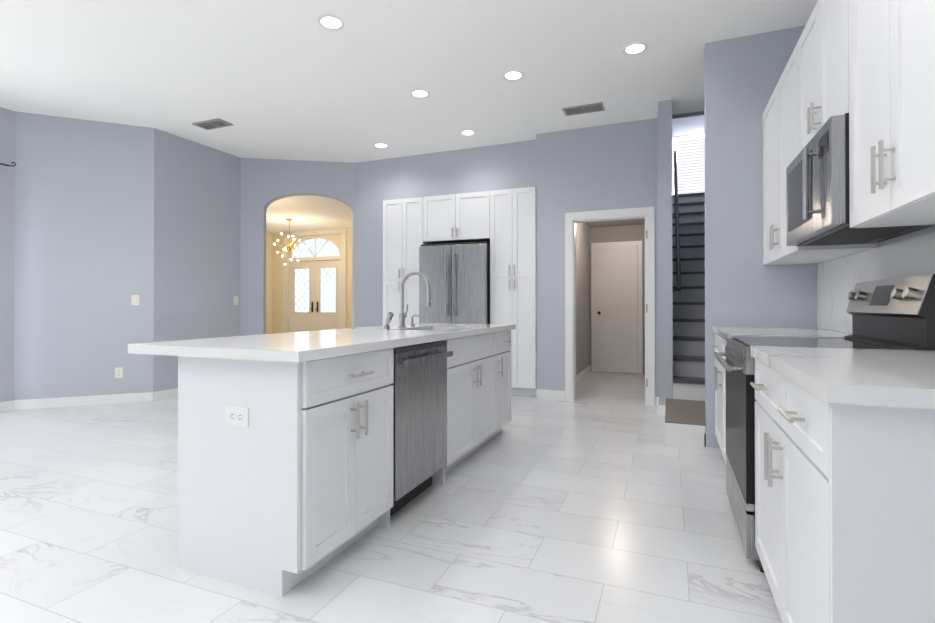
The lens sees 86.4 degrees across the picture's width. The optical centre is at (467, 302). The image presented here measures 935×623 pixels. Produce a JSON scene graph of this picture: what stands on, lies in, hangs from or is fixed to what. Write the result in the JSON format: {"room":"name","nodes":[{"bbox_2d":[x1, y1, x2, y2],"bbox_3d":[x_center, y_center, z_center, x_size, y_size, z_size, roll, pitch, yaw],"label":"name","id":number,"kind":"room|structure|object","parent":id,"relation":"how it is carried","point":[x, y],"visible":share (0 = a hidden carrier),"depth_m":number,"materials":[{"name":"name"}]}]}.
{"room":"kitchen","nodes":[
{"label":"kitchen","id":0,"kind":"room"},
{"bbox_2d":[266,231,272,333],"bbox_3d":[-5.580,-0.416,8.704,0.150,3.100,6.002,0,0,22],"label":"wall","id":1,"kind":"structure","parent":0,"point":[269,235],"depth_m":11.24,"materials":[{"name":"beige paint"}]},
{"bbox_2d":[266,195,352,231],"bbox_3d":[-3.247,-1.661,7.821,4.842,0.100,5.602,0,0,22],"label":"ceiling","id":2,"kind":"structure","parent":0,"point":[307,212],"depth_m":9.08,"materials":[{"name":"white paint"}]},
{"bbox_2d":[274,219,306,264],"bbox_3d":[-3.376,-1.158,9.565,0.590,0.885,0.594,0,0,22],"label":"sputnik chandelier","id":3,"kind":"object","parent":2,"relation":"hanging from","point":[289,247],"visible":1,"depth_m":9.55,"materials":[{"name":"gold metal"}]},
{"bbox_2d":[273,227,352,333],"bbox_3d":[-2.085,-0.406,10.446,4.962,3.100,0.150,0,0,22],"label":"wall","id":4,"kind":"structure","parent":0,"point":[274,291],"depth_m":11.22,"materials":[{"name":"beige paint"}]},
{"bbox_2d":[283,229,345,332],"bbox_3d":[-3.335,-0.203,10.935,1.692,2.700,0.180,0,0,22],"label":"double front door","id":5,"kind":"structure","parent":4,"relation":"in","point":[314,293],"depth_m":10.91,"materials":[{"name":"white paint"}]},
{"bbox_2d":[289,234,340,257],"bbox_3d":[-3.345,-1.229,10.918,1.406,0.464,0.070,0,0,22],"label":"arched transom window","id":6,"kind":"structure","parent":5,"relation":"attached to","point":[322,245],"depth_m":10.91,"materials":[{"name":"white glass"}]},
{"bbox_2d":[0,371,781,622],"bbox_3d":[-2.244,1.172,4.703,12.000,0.120,17.000,0,0,22],"label":"floor","id":7,"kind":"structure","parent":0,"point":[598,499],"depth_m":2.35,"materials":[{"name":"tile"}]},
{"bbox_2d":[172,327,515,596],"bbox_3d":[-0.389,0.663,3.157,0.680,0.880,2.640,0,0,22],"label":"kitchen island","id":8,"kind":"object","parent":7,"relation":"on","point":[289,488],"depth_m":1.99,"materials":[{"name":"white paint"}]},
{"bbox_2d":[225,406,248,426],"bbox_3d":[-0.898,0.444,1.935,0.116,0.072,0.008,0,0,22],"label":"outlet","id":9,"kind":"object","parent":8,"relation":"attached to","point":[236,416],"visible":1,"depth_m":1.93,"materials":[{"name":"white plastic"}]},
{"bbox_2d":[128,323,515,362],"bbox_3d":[-0.515,0.204,3.210,0.910,0.040,2.720,0,0,22],"label":"island countertop","id":10,"kind":"structure","parent":8,"relation":"on","point":[290,347],"depth_m":2.21,"materials":[{"name":"white stone"}]},
{"bbox_2d":[383,272,430,328],"bbox_3d":[-0.400,-0.020,3.626,0.268,0.411,0.419,0,0,22],"label":"faucet","id":11,"kind":"object","parent":10,"relation":"on","point":[402,315],"visible":1,"depth_m":3.67,"materials":[{"name":"silver metal"}]},
{"bbox_2d":[383,197,430,324],"bbox_3d":[-0.735,-0.117,6.785,0.600,2.480,0.620,0,0,22],"label":"tall cabinet","id":12,"kind":"object","parent":7,"relation":"on","point":[402,218],"depth_m":6.51,"materials":[{"name":"white paint"}]},
{"bbox_2d":[390,340,452,515],"bbox_3d":[-0.492,0.665,2.821,0.662,0.872,0.606,0,0,22],"label":"dishwasher","id":13,"kind":"object","parent":7,"relation":"on","point":[420,422],"visible":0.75,"depth_m":2.66,"materials":[{"name":"silver metal"}]},
{"bbox_2d":[419,241,489,323],"bbox_3d":[-0.074,0.196,6.402,0.886,1.850,0.792,0,0,22],"label":"refrigerator","id":14,"kind":"object","parent":7,"relation":"on","point":[457,275],"visible":0.56,"depth_m":6.06,"materials":[{"name":"silver metal"}]},
{"bbox_2d":[487,187,535,395],"bbox_3d":[0.651,-0.120,6.224,0.570,2.480,0.620,0,0,22],"label":"tall cabinet","id":15,"kind":"object","parent":7,"relation":"on","point":[502,222],"depth_m":5.92,"materials":[{"name":"white paint"}]},
{"bbox_2d":[665,150,705,446],"bbox_3d":[3.019,-0.648,6.184,1.022,3.536,5.277,0,0,22],"label":"staircase","id":16,"kind":"structure","parent":7,"relation":"on","point":[685,423],"depth_m":5.49,"materials":[{"name":"grey wood"}]},
{"bbox_2d":[711,327,934,622],"bbox_3d":[1.616,0.638,2.295,0.706,0.920,2.967,0,0,22],"label":"base cabinets","id":17,"kind":"object","parent":7,"relation":"on","point":[844,485],"visible":0.79,"depth_m":1.08,"materials":[{"name":"white paint"}]},
{"bbox_2d":[713,274,934,572],"bbox_3d":[1.579,0.498,2.301,0.747,1.201,0.804,0,0,22],"label":"range oven","id":18,"kind":"object","parent":7,"relation":"on","point":[896,313],"visible":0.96,"depth_m":2.14,"materials":[{"name":"silver metal"}]},
{"bbox_2d":[0,0,817,162],"bbox_3d":[-2.661,-3.412,4.897,11.100,2.850,17.000,0,0,22],"label":"ceiling","id":19,"kind":"structure","parent":0,"point":[283,79],"depth_m":4.18,"materials":[{"name":"white paint"}]},
{"bbox_2d":[192,118,233,129],"bbox_3d":[-2.829,-1.977,5.525,0.400,0.012,0.200,0,0,22],"label":"ceiling vent","id":20,"kind":"object","parent":19,"relation":"in","point":[213,124],"visible":0.98,"depth_m":5.52,"materials":[{"name":"grey metal"}]},
{"bbox_2d":[317,14,344,29],"bbox_3d":[-0.971,-1.991,3.542,0.190,0.006,0.190,0,0,22],"label":"recessed light","id":21,"kind":"object","parent":19,"relation":"in","point":[330,22],"visible":1,"depth_m":3.54,"materials":[{"name":"white"}]},
{"bbox_2d":[373,143,388,147],"bbox_3d":[-1.090,-1.976,6.279,0.190,0.006,0.190,0,0,22],"label":"recessed light","id":22,"kind":"object","parent":19,"relation":"in","point":[379,145],"visible":1,"depth_m":6.27,"materials":[{"name":"white"}]},
{"bbox_2d":[410,89,429,97],"bbox_3d":[-0.451,-1.985,4.735,0.190,0.006,0.190,0,0,22],"label":"recessed light","id":23,"kind":"object","parent":19,"relation":"in","point":[418,93],"visible":1,"depth_m":4.73,"materials":[{"name":"white"}]},
{"bbox_2d":[460,130,475,135],"bbox_3d":[0.004,-1.979,5.805,0.190,0.006,0.190,0,0,22],"label":"recessed light","id":24,"kind":"object","parent":19,"relation":"in","point":[467,132],"visible":1,"depth_m":5.79,"materials":[{"name":"white"}]},
{"bbox_2d":[503,70,523,80],"bbox_3d":[0.402,-1.987,4.360,0.190,0.006,0.190,0,0,22],"label":"recessed light","id":25,"kind":"object","parent":19,"relation":"in","point":[512,75],"visible":1,"depth_m":4.36,"materials":[{"name":"white"}]},
{"bbox_2d":[562,102,604,115],"bbox_3d":[1.190,-1.980,5.106,0.400,0.012,0.200,0,0,22],"label":"ceiling vent","id":26,"kind":"object","parent":19,"relation":"in","point":[583,109],"visible":1,"depth_m":5.10,"materials":[{"name":"grey metal"}]},
{"bbox_2d":[622,42,647,54],"bbox_3d":[1.315,-1.989,3.905,0.190,0.006,0.190,0,0,22],"label":"recessed light","id":27,"kind":"object","parent":19,"relation":"in","point":[635,48],"visible":1,"depth_m":3.90,"materials":[{"name":"white"}]},
{"bbox_2d":[0,25,934,447],"bbox_3d":[-1.346,-1.793,3.752,7.530,5.800,13.320,0,0,22],"label":"wall","id":28,"kind":"structure","parent":0,"point":[100,223],"depth_m":5.49,"materials":[{"name":"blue paint"}]},
{"bbox_2d":[0,162,15,166],"bbox_3d":[-5.277,-1.415,3.606,0.108,0.059,3.264,0,0,22],"label":"curtain rod","id":29,"kind":"object","parent":28,"relation":"attached to","point":[8,165],"visible":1,"depth_m":5.05,"materials":[{"name":"black metal"}]},
{"bbox_2d":[0,388,177,411],"bbox_3d":[-3.941,1.068,5.853,0.891,0.100,2.356,0,0,22],"label":"baseboard","id":30,"kind":"structure","parent":28,"relation":"attached to","point":[109,399],"depth_m":5.39,"materials":[{"name":"white"}]},
{"bbox_2d":[115,367,122,377],"bbox_3d":[-3.861,0.779,5.511,0.072,0.116,0.008,0,0,-23],"label":"electrical outlet plate","id":31,"kind":"object","parent":28,"relation":"attached to","point":[118,372],"visible":1,"depth_m":5.51,"materials":[{"name":"white plastic"}]},
{"bbox_2d":[132,295,138,304],"bbox_3d":[-3.720,-0.025,5.575,0.072,0.116,0.008,0,0,-23],"label":"switch plate","id":32,"kind":"object","parent":28,"relation":"attached to","point":[135,299],"visible":1,"depth_m":5.57,"materials":[{"name":"white plastic"}]},
{"bbox_2d":[234,296,237,304],"bbox_3d":[-3.124,-0.025,6.715,0.008,0.116,0.072,0,0,22],"label":"switch plate","id":33,"kind":"object","parent":28,"relation":"attached to","point":[235,300],"visible":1,"depth_m":6.71,"materials":[{"name":"white plastic"}]},
{"bbox_2d":[423,191,486,243],"bbox_3d":[-0.035,-1.068,6.507,0.910,0.580,0.620,0,0,22],"label":"upper cabinet","id":34,"kind":"object","parent":28,"relation":"attached to","point":[461,217],"depth_m":6.23,"materials":[{"name":"white paint"}]},
{"bbox_2d":[536,389,564,399],"bbox_3d":[0.962,1.068,5.771,0.337,0.100,0.014,0,0,22],"label":"baseboard","id":35,"kind":"structure","parent":28,"relation":"attached to","point":[547,394],"depth_m":5.76,"materials":[{"name":"white wood"}]},
{"bbox_2d":[565,207,654,405],"bbox_3d":[1.590,0.044,5.584,0.960,2.145,0.141,0,0,22],"label":"door frame","id":36,"kind":"structure","parent":28,"relation":"attached to","point":[647,214],"depth_m":5.54,"materials":[{"name":"white wood"}]},
{"bbox_2d":[656,397,659,415],"bbox_3d":[1.962,1.064,5.119,0.016,0.100,0.474,0,0,22],"label":"baseboard","id":37,"kind":"structure","parent":28,"relation":"attached to","point":[657,400],"depth_m":4.91,"materials":[{"name":"white"}]},
{"bbox_2d":[674,134,704,194],"bbox_3d":[3.988,-2.316,8.657,0.720,1.180,0.048,0,0,22],"label":"window blinds","id":38,"kind":"object","parent":28,"relation":"attached to","point":[690,154],"visible":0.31,"depth_m":8.71,"materials":[{"name":"white"}]},
{"bbox_2d":[762,42,877,264],"bbox_3d":[2.125,-0.838,3.080,0.345,1.118,1.146,0,0,22],"label":"upper cabinet","id":39,"kind":"object","parent":28,"relation":"attached to","point":[780,115],"depth_m":3.11,"materials":[{"name":"white paint"}]},
{"bbox_2d":[798,0,845,153],"bbox_3d":[1.780,-1.068,2.229,0.345,0.668,0.814,0,0,22],"label":"upper cabinet","id":40,"kind":"object","parent":28,"relation":"attached to","point":[822,42],"depth_m":2.25,"materials":[{"name":"white paint"}]},
{"bbox_2d":[786,113,934,245],"bbox_3d":[1.727,-0.514,2.247,0.433,0.430,0.804,0,0,22],"label":"over-the-range microwave","id":41,"kind":"object","parent":40,"relation":"attached to","point":[817,193],"visible":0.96,"depth_m":2.12,"materials":[{"name":"silver metal"}]},
{"bbox_2d":[817,232,934,333],"bbox_3d":[1.940,-0.052,2.167,0.012,0.456,2.967,0,0,22],"label":"backsplash","id":42,"kind":"structure","parent":28,"relation":"attached to","point":[838,279],"depth_m":2.74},
{"bbox_2d":[846,0,934,227],"bbox_3d":[1.483,-0.847,1.493,0.345,1.118,0.891,0,0,22],"label":"upper cabinet","id":43,"kind":"object","parent":28,"relation":"attached to","point":[868,66],"depth_m":1.56,"materials":[{"name":"white paint"}]},
{"bbox_2d":[934,0,934,195],"bbox_3d":[1.193,-0.851,0.779,0.345,1.118,0.892,0,0,22],"label":"upper cabinet","id":44,"kind":"object","parent":28,"relation":"attached to","point":[934,0],"depth_m":1.32,"materials":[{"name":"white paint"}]},
{"bbox_2d":[576,219,644,374],"bbox_3d":[1.966,-0.426,6.913,1.347,3.100,2.600,0,0,22],"label":"wall","id":45,"kind":"structure","parent":0,"point":[588,234],"depth_m":7.85,"materials":[{"name":"grey paint"}]},
{"bbox_2d":[576,365,590,382],"bbox_3d":[1.546,1.075,7.010,0.014,0.100,2.480,0,0,22],"label":"baseboard","id":46,"kind":"structure","parent":45,"relation":"attached to","point":[583,373],"depth_m":7.48,"materials":[{"name":"white wood"}]},
{"bbox_2d":[591,241,642,373],"bbox_3d":[2.377,0.080,7.954,0.785,2.100,0.112,0,0,22],"label":"hall door","id":47,"kind":"structure","parent":45,"relation":"in","point":[616,306],"depth_m":7.96,"materials":[{"name":"white paint"}]}
]}

